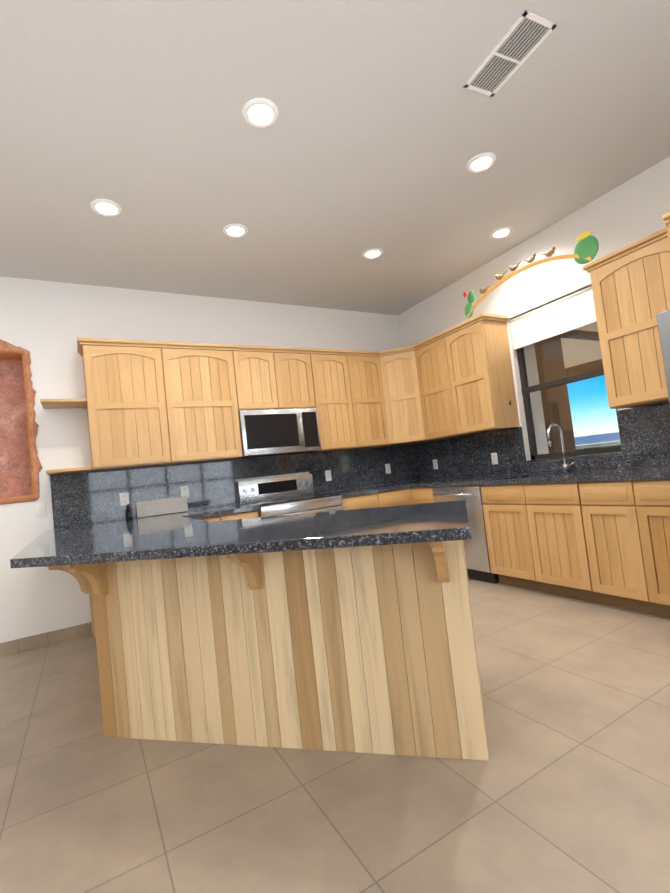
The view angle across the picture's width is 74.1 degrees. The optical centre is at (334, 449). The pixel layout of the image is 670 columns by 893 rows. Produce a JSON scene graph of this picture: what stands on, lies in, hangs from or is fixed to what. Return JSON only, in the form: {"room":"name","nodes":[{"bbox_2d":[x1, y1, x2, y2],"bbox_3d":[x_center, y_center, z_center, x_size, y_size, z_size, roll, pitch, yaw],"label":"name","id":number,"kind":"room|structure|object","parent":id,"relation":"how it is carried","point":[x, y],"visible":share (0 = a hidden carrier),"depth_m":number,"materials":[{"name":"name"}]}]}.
{"room":"kitchen","nodes":[
{"label":"kitchen","id":0,"kind":"room"},
{"bbox_2d":[0,276,405,650],"bbox_3d":[-2.999,0.121,3.583,9.700,3.050,0.350,-5,-3,-30],"label":"wall","id":1,"kind":"structure","parent":0,"point":[46,324],"depth_m":3.86,"materials":[{"name":"paint"}]},
{"bbox_2d":[0,339,41,504],"bbox_3d":[-3.155,-0.201,3.433,1.458,1.487,0.212,-5,-3,-30],"label":"framed picture","id":2,"kind":"object","parent":1,"relation":"attached to","point":[20,467],"visible":1,"depth_m":3.76},
{"bbox_2d":[34,502,45,516],"bbox_3d":[-2.425,0.494,3.653,0.074,0.118,0.014,-5,-3,-30],"label":"light switch","id":3,"kind":"object","parent":1,"relation":"attached to","point":[40,509],"visible":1,"depth_m":3.65,"materials":[{"name":"white plastic"}]},
{"bbox_2d":[0,622,92,656],"bbox_3d":[-4.323,1.697,2.445,5.290,0.099,0.019,-5,-3,-30],"label":"baseboard","id":4,"kind":"structure","parent":1,"relation":"attached to","point":[41,640],"depth_m":3.57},
{"bbox_2d":[80,341,179,470],"bbox_3d":[-1.800,-0.366,3.908,0.668,1.046,0.340,-5,-3,-30],"label":"upper cabinet","id":5,"kind":"object","parent":1,"relation":"attached to","point":[152,403],"depth_m":3.76,"materials":[{"name":"brown wood"}]},
{"bbox_2d":[172,345,247,463],"bbox_3d":[-1.286,-0.409,4.202,0.771,1.046,0.340,-5,-3,-30],"label":"upper cabinet","id":6,"kind":"object","parent":1,"relation":"attached to","point":[208,380],"depth_m":4.09,"materials":[{"name":"brown wood"}]},
{"bbox_2d":[50,444,417,528],"bbox_3d":[-0.664,0.301,4.662,3.907,0.450,0.020,-5,-3,-30],"label":"backsplash","id":7,"kind":"structure","parent":1,"relation":"attached to","point":[83,498],"depth_m":4.31,"materials":[{"name":"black stone"}]},
{"bbox_2d":[119,492,128,505],"bbox_3d":[-1.872,0.443,3.947,0.074,0.118,0.009,-5,-3,-30],"label":"electrical outlet","id":8,"kind":"object","parent":7,"relation":"attached to","point":[124,498],"visible":0.98,"depth_m":3.94,"materials":[{"name":"white plastic"}]},
{"bbox_2d":[180,486,189,497],"bbox_3d":[-1.421,0.406,4.205,0.074,0.118,0.009,-5,-3,-30],"label":"electrical outlet","id":9,"kind":"object","parent":7,"relation":"attached to","point":[184,490],"visible":0.92,"depth_m":4.21,"materials":[{"name":"white plastic"}]},
{"bbox_2d":[325,470,331,480],"bbox_3d":[-0.074,0.295,4.977,0.074,0.118,0.009,-5,-3,-30],"label":"electrical outlet","id":10,"kind":"object","parent":7,"relation":"attached to","point":[328,475],"visible":1,"depth_m":4.97,"materials":[{"name":"white plastic"}]},
{"bbox_2d":[385,464,390,473],"bbox_3d":[0.644,0.236,5.388,0.074,0.118,0.009,-5,-3,-30],"label":"electrical outlet","id":11,"kind":"object","parent":7,"relation":"attached to","point":[387,469],"visible":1,"depth_m":5.38,"materials":[{"name":"white plastic"}]},
{"bbox_2d":[240,345,287,409],"bbox_3d":[-0.826,-0.669,4.490,0.475,0.602,0.340,-5,-3,-30],"label":"upper cabinet","id":12,"kind":"object","parent":1,"relation":"attached to","point":[263,371],"depth_m":4.37,"materials":[{"name":"brown wood"}]},
{"bbox_2d":[237,408,320,458],"bbox_3d":[-0.597,-0.165,4.520,0.822,0.439,0.415,-5,-3,-30],"label":"microwave oven","id":13,"kind":"object","parent":12,"relation":"attached to","point":[269,432],"visible":0.98,"depth_m":4.36,"materials":[{"name":"silver metal"}]},
{"bbox_2d":[280,349,315,408],"bbox_3d":[-0.519,-0.694,4.666,0.476,0.602,0.340,-5,-3,-30],"label":"upper cabinet","id":14,"kind":"object","parent":1,"relation":"attached to","point":[299,375],"depth_m":4.56,"materials":[{"name":"brown wood"}]},
{"bbox_2d":[309,349,351,452],"bbox_3d":[-0.095,-0.506,4.884,0.573,1.046,0.340,-5,-3,-30],"label":"upper cabinet","id":15,"kind":"object","parent":1,"relation":"attached to","point":[331,399],"depth_m":4.73,"materials":[{"name":"brown wood"}]},
{"bbox_2d":[340,350,387,449],"bbox_3d":[0.298,-0.540,5.086,0.555,1.046,0.379,-5,-3,-30],"label":"upper cabinet","id":16,"kind":"object","parent":1,"relation":"attached to","point":[361,368],"depth_m":4.94,"materials":[{"name":"brown wood"}]},
{"bbox_2d":[376,345,423,444],"bbox_3d":[0.777,-0.593,5.088,0.498,1.046,0.499,-5,-3,-30],"label":"upper cabinet","id":17,"kind":"object","parent":1,"relation":"attached to","point":[399,379],"depth_m":5.03,"materials":[{"name":"brown wood"}]},
{"bbox_2d":[0,578,669,892],"bbox_3d":[-0.981,1.329,0.232,9.700,0.120,7.900,-5,-3,-30],"label":"floor","id":18,"kind":"structure","parent":0,"point":[565,788],"depth_m":1.59,"materials":[{"name":"tile"}]},
{"bbox_2d":[198,514,229,521],"bbox_3d":[-1.201,1.034,3.914,0.392,0.874,0.645,-5,-3,-30],"label":"base cabinet","id":19,"kind":"object","parent":18,"relation":"on","point":[223,517],"depth_m":3.72,"materials":[{"name":"brown wood"}]},
{"bbox_2d":[230,510,258,519],"bbox_3d":[-0.946,1.013,4.059,0.392,0.874,0.645,-5,-3,-30],"label":"base cabinet","id":20,"kind":"object","parent":18,"relation":"on","point":[250,514],"depth_m":3.84,"materials":[{"name":"brown wood"}]},
{"bbox_2d":[44,540,488,760],"bbox_3d":[-0.645,0.915,2.752,1.878,0.874,3.225,-5,-3,-30],"label":"kitchen island","id":21,"kind":"object","parent":18,"relation":"on","point":[368,649],"visible":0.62,"depth_m":1.87,"materials":[{"name":"brown wood"}]},
{"bbox_2d":[10,500,471,567],"bbox_3d":[-0.688,0.455,2.699,2.019,0.040,3.364,-5,-3,-30],"label":"countertop","id":22,"kind":"structure","parent":21,"relation":"on","point":[179,535],"depth_m":1.89,"materials":[{"name":"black stone"}]},
{"bbox_2d":[126,504,131,519],"bbox_3d":[-1.813,0.550,3.903,0.048,0.134,0.047,-5,-3,-30],"label":"bottle","id":23,"kind":"object","parent":22,"relation":"on","point":[128,514],"visible":1,"depth_m":3.89,"materials":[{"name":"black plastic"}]},
{"bbox_2d":[136,496,187,517],"bbox_3d":[-1.582,0.527,4.071,0.440,0.144,0.044,-5,-3,-30],"label":"board","id":24,"kind":"object","parent":22,"relation":"on","point":[148,508],"visible":0.96,"depth_m":4.06,"materials":[{"name":"grey stone"}]},
{"bbox_2d":[236,473,342,517],"bbox_3d":[-0.401,0.830,4.321,0.824,1.144,0.732,-5,-3,-30],"label":"range","id":25,"kind":"object","parent":18,"relation":"on","point":[285,495],"visible":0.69,"depth_m":4.42,"materials":[{"name":"silver metal"}]},
{"bbox_2d":[341,493,373,509],"bbox_3d":[0.167,0.921,4.697,0.504,0.874,0.645,-5,-3,-30],"label":"base cabinet","id":26,"kind":"object","parent":18,"relation":"on","point":[367,500],"depth_m":4.41,"materials":[{"name":"brown wood"}]},
{"bbox_2d":[374,488,409,507],"bbox_3d":[0.509,0.892,4.870,0.508,0.874,0.684,-5,-3,-30],"label":"base cabinet","id":27,"kind":"object","parent":18,"relation":"on","point":[399,497],"depth_m":4.62,"materials":[{"name":"brown wood"}]},
{"bbox_2d":[314,465,669,497],"bbox_3d":[1.180,0.305,3.854,1.510,0.040,3.216,-5,-3,-30],"label":"countertop","id":28,"kind":"structure","parent":27,"relation":"on","point":[643,473],"depth_m":3.54,"materials":[{"name":"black stone"}]},
{"bbox_2d":[547,423,574,471],"bbox_3d":[1.904,-0.014,3.746,0.209,0.424,0.111,-5,-3,-30],"label":"faucet","id":29,"kind":"object","parent":28,"relation":"on","point":[565,466],"visible":1,"depth_m":3.79,"materials":[{"name":"silver metal"}]},
{"bbox_2d":[410,487,489,559],"bbox_3d":[1.191,0.810,4.736,0.688,0.874,0.360,-5,-3,-30],"label":"base cabinet","id":30,"kind":"object","parent":18,"relation":"on","point":[421,495],"depth_m":4.59,"materials":[{"name":"brown wood"}]},
{"bbox_2d":[433,485,498,583],"bbox_3d":[1.415,0.766,4.303,0.676,0.871,0.610,-5,-3,-30],"label":"dishwasher","id":31,"kind":"object","parent":18,"relation":"on","point":[477,556],"visible":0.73,"depth_m":4.01,"materials":[{"name":"silver metal"}]},
{"bbox_2d":[566,480,661,615],"bbox_3d":[2.125,0.627,3.123,0.645,0.874,0.485,-5,-3,-30],"label":"base cabinet","id":32,"kind":"object","parent":18,"relation":"on","point":[605,542],"depth_m":2.96,"materials":[{"name":"brown wood"}]},
{"bbox_2d":[642,479,669,617],"bbox_3d":[2.287,0.595,2.836,0.645,0.874,0.421,-5,-3,-30],"label":"base cabinet","id":33,"kind":"object","parent":18,"relation":"on","point":[657,490],"depth_m":2.72,"materials":[{"name":"brown wood"}]},
{"bbox_2d":[656,309,669,403],"bbox_3d":[2.283,0.112,2.043,0.941,1.756,0.853,-5,-3,-30],"label":"refrigerator","id":34,"kind":"object","parent":18,"relation":"on","point":[663,319],"visible":1,"depth_m":2.22,"materials":[{"name":"grey metal"}]},
{"bbox_2d":[0,0,669,314],"bbox_3d":[-1.329,-1.818,0.387,9.700,0.120,7.900,-5,-3,-30],"label":"ceiling","id":35,"kind":"structure","parent":0,"point":[383,129],"depth_m":2.56,"materials":[{"name":"paint"}]},
{"bbox_2d":[90,199,121,216],"bbox_3d":[-1.521,-1.603,2.953,0.190,0.011,0.190,-5,-3,-30],"label":"recessed light","id":36,"kind":"object","parent":35,"relation":"in","point":[107,207],"visible":0.98,"depth_m":2.95,"materials":[{"name":"white"}]},
{"bbox_2d":[223,223,247,237],"bbox_3d":[-0.760,-1.665,3.389,0.190,0.011,0.190,-5,-3,-30],"label":"recessed light","id":37,"kind":"object","parent":35,"relation":"in","point":[234,230],"visible":1,"depth_m":3.38,"materials":[{"name":"white"}]},
{"bbox_2d":[242,98,277,127],"bbox_3d":[-0.390,-1.759,2.328,0.190,0.011,0.190,-5,-3,-30],"label":"recessed light","id":38,"kind":"object","parent":35,"relation":"in","point":[260,112],"visible":1,"depth_m":2.32,"materials":[{"name":"white plastic"}]},
{"bbox_2d":[362,248,382,258],"bbox_3d":[0.341,-1.757,3.997,0.190,0.011,0.190,-5,-3,-30],"label":"recessed light","id":39,"kind":"object","parent":35,"relation":"in","point":[373,253],"visible":1,"depth_m":3.99,"materials":[{"name":"white"}]},
{"bbox_2d":[466,152,495,172],"bbox_3d":[0.960,-1.879,2.918,0.190,0.011,0.190,-5,-3,-30],"label":"recessed light","id":40,"kind":"object","parent":35,"relation":"in","point":[481,162],"visible":0.98,"depth_m":2.91,"materials":[{"name":"white"}]},
{"bbox_2d":[490,227,512,238],"bbox_3d":[1.451,-1.886,3.875,0.190,0.011,0.190,-5,-3,-30],"label":"recessed light","id":41,"kind":"object","parent":35,"relation":"in","point":[501,232],"visible":0.98,"depth_m":3.87,"materials":[{"name":"white"}]},
{"bbox_2d":[463,10,556,96],"bbox_3d":[0.838,-1.905,2.159,0.200,0.007,0.400,-5,-3,-25],"label":"ceiling vent","id":42,"kind":"object","parent":35,"relation":"in","point":[524,37],"visible":1,"depth_m":2.13,"materials":[{"name":"white metal"}]},
{"bbox_2d":[396,156,669,462],"bbox_3d":[2.889,-0.576,2.631,0.350,3.050,7.170,-5,-3,-30],"label":"wall","id":43,"kind":"structure","parent":0,"point":[632,211],"depth_m":3.98,"materials":[{"name":"paint"}]},
{"bbox_2d":[416,330,478,440],"bbox_3d":[1.198,-0.652,4.826,0.379,1.046,0.595,-5,-3,-30],"label":"upper cabinet","id":44,"kind":"object","parent":43,"relation":"attached to","point":[434,355],"depth_m":4.72,"materials":[{"name":"brown wood"}]},
{"bbox_2d":[448,317,519,436],"bbox_3d":[1.436,-0.697,4.443,0.341,1.046,0.551,-5,-3,-30],"label":"upper cabinet","id":45,"kind":"object","parent":43,"relation":"attached to","point":[481,358],"depth_m":4.24,"materials":[{"name":"brown wood"}]},
{"bbox_2d":[463,231,598,318],"bbox_3d":[1.570,-1.453,3.750,0.016,0.281,1.300,-5,-3,-30],"label":"art","id":46,"kind":"object","parent":43,"relation":"attached to","point":[586,248],"visible":1,"depth_m":3.50,"materials":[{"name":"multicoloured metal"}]},
{"bbox_2d":[414,402,669,479],"bbox_3d":[1.808,0.007,4.225,0.020,0.450,3.189,-5,-3,-30],"label":"backsplash","id":47,"kind":"structure","parent":43,"relation":"attached to","point":[644,432],"depth_m":4.25,"materials":[{"name":"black stone"}]},
{"bbox_2d":[433,459,437,468],"bbox_3d":[1.195,0.180,5.288,0.009,0.118,0.074,-5,-3,-30],"label":"electrical outlet","id":48,"kind":"object","parent":47,"relation":"attached to","point":[435,464],"visible":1,"depth_m":5.28,"materials":[{"name":"white plastic"}]},
{"bbox_2d":[491,453,497,464],"bbox_3d":[1.625,0.095,4.525,0.009,0.118,0.074,-5,-3,-30],"label":"electrical outlet","id":49,"kind":"object","parent":47,"relation":"attached to","point":[494,458],"visible":1,"depth_m":4.52,"materials":[{"name":"white plastic"}]},
{"bbox_2d":[517,323,621,459],"bbox_3d":[2.041,-0.625,3.929,0.055,1.377,0.876,-5,-3,-30],"label":"window","id":50,"kind":"structure","parent":43,"relation":"in","point":[526,389],"depth_m":4.03,"materials":[{"name":"clear glass"}]},
{"bbox_2d":[510,286,596,349],"bbox_3d":[1.933,-1.148,3.926,0.044,0.301,0.856,-5,-3,-30],"label":"window shade","id":51,"kind":"object","parent":50,"relation":"attached to","point":[573,311],"visible":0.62,"depth_m":3.90,"materials":[{"name":"white fabric"}]},
{"bbox_2d":[527,452,621,462],"bbox_3d":[2.103,0.071,3.886,0.140,0.019,0.876,-5,-3,-30],"label":"window sill","id":52,"kind":"structure","parent":43,"relation":"attached to","point":[583,456],"depth_m":3.79,"materials":[{"name":"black stone"}]},
{"bbox_2d":[583,228,669,408],"bbox_3d":[2.198,-0.864,3.072,0.356,1.075,0.635,-5,-3,-30],"label":"upper cabinet","id":53,"kind":"object","parent":43,"relation":"attached to","point":[630,283],"visible":0.98,"depth_m":3.04,"materials":[{"name":"brown wood"}]},
{"bbox_2d":[662,216,669,247],"bbox_3d":[2.363,-1.093,2.491,0.616,0.596,0.528,-5,-3,-30],"label":"upper cabinet","id":54,"kind":"object","parent":43,"relation":"attached to","point":[666,217],"depth_m":2.60,"materials":[{"name":"brown wood"}]},
{"label":"outside","id":55,"kind":"structure","parent":0,"visible":0},
{"bbox_2d":[574,432,619,444],"bbox_3d":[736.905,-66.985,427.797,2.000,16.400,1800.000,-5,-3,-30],"label":"mountains","id":56,"kind":"structure","parent":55,"point":[600,438],"depth_m":846.88,"materials":[{"name":"blue"}]},
{"bbox_2d":[576,441,620,448],"bbox_3d":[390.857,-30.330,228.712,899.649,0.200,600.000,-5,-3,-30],"label":"ground","id":57,"kind":"structure","parent":55,"point":[599,445],"depth_m":209.38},
{"bbox_3d":[5.569,0.953,5.233,6.648,0.279,13.000,-5,-3,-30],"label":"patio slab","id":58,"kind":"object","parent":57,"relation":"on","visible":0},
{"bbox_2d":[534,335,575,452],"bbox_3d":[2.469,-0.324,5.266,0.400,2.938,0.460,-5,-3,-30],"label":"stucco column","id":59,"kind":"structure","parent":58,"relation":"on","point":[543,346],"depth_m":5.06,"materials":[{"name":"brown"}]},
{"bbox_2d":[576,445,620,450],"bbox_3d":[7.675,-0.733,6.608,0.200,2.739,13.000,-5,-3,-30],"label":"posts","id":60,"kind":"object","parent":58,"relation":"on","point":[599,447],"depth_m":9.82,"materials":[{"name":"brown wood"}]},
{"bbox_2d":[560,322,602,376],"bbox_3d":[4.978,-2.033,5.233,6.048,0.300,13.000,-5,-3,-30],"label":"roof","id":61,"kind":"structure","parent":60,"relation":"on","point":[573,340],"depth_m":8.53,"materials":[{"name":"beige"}]}
]}

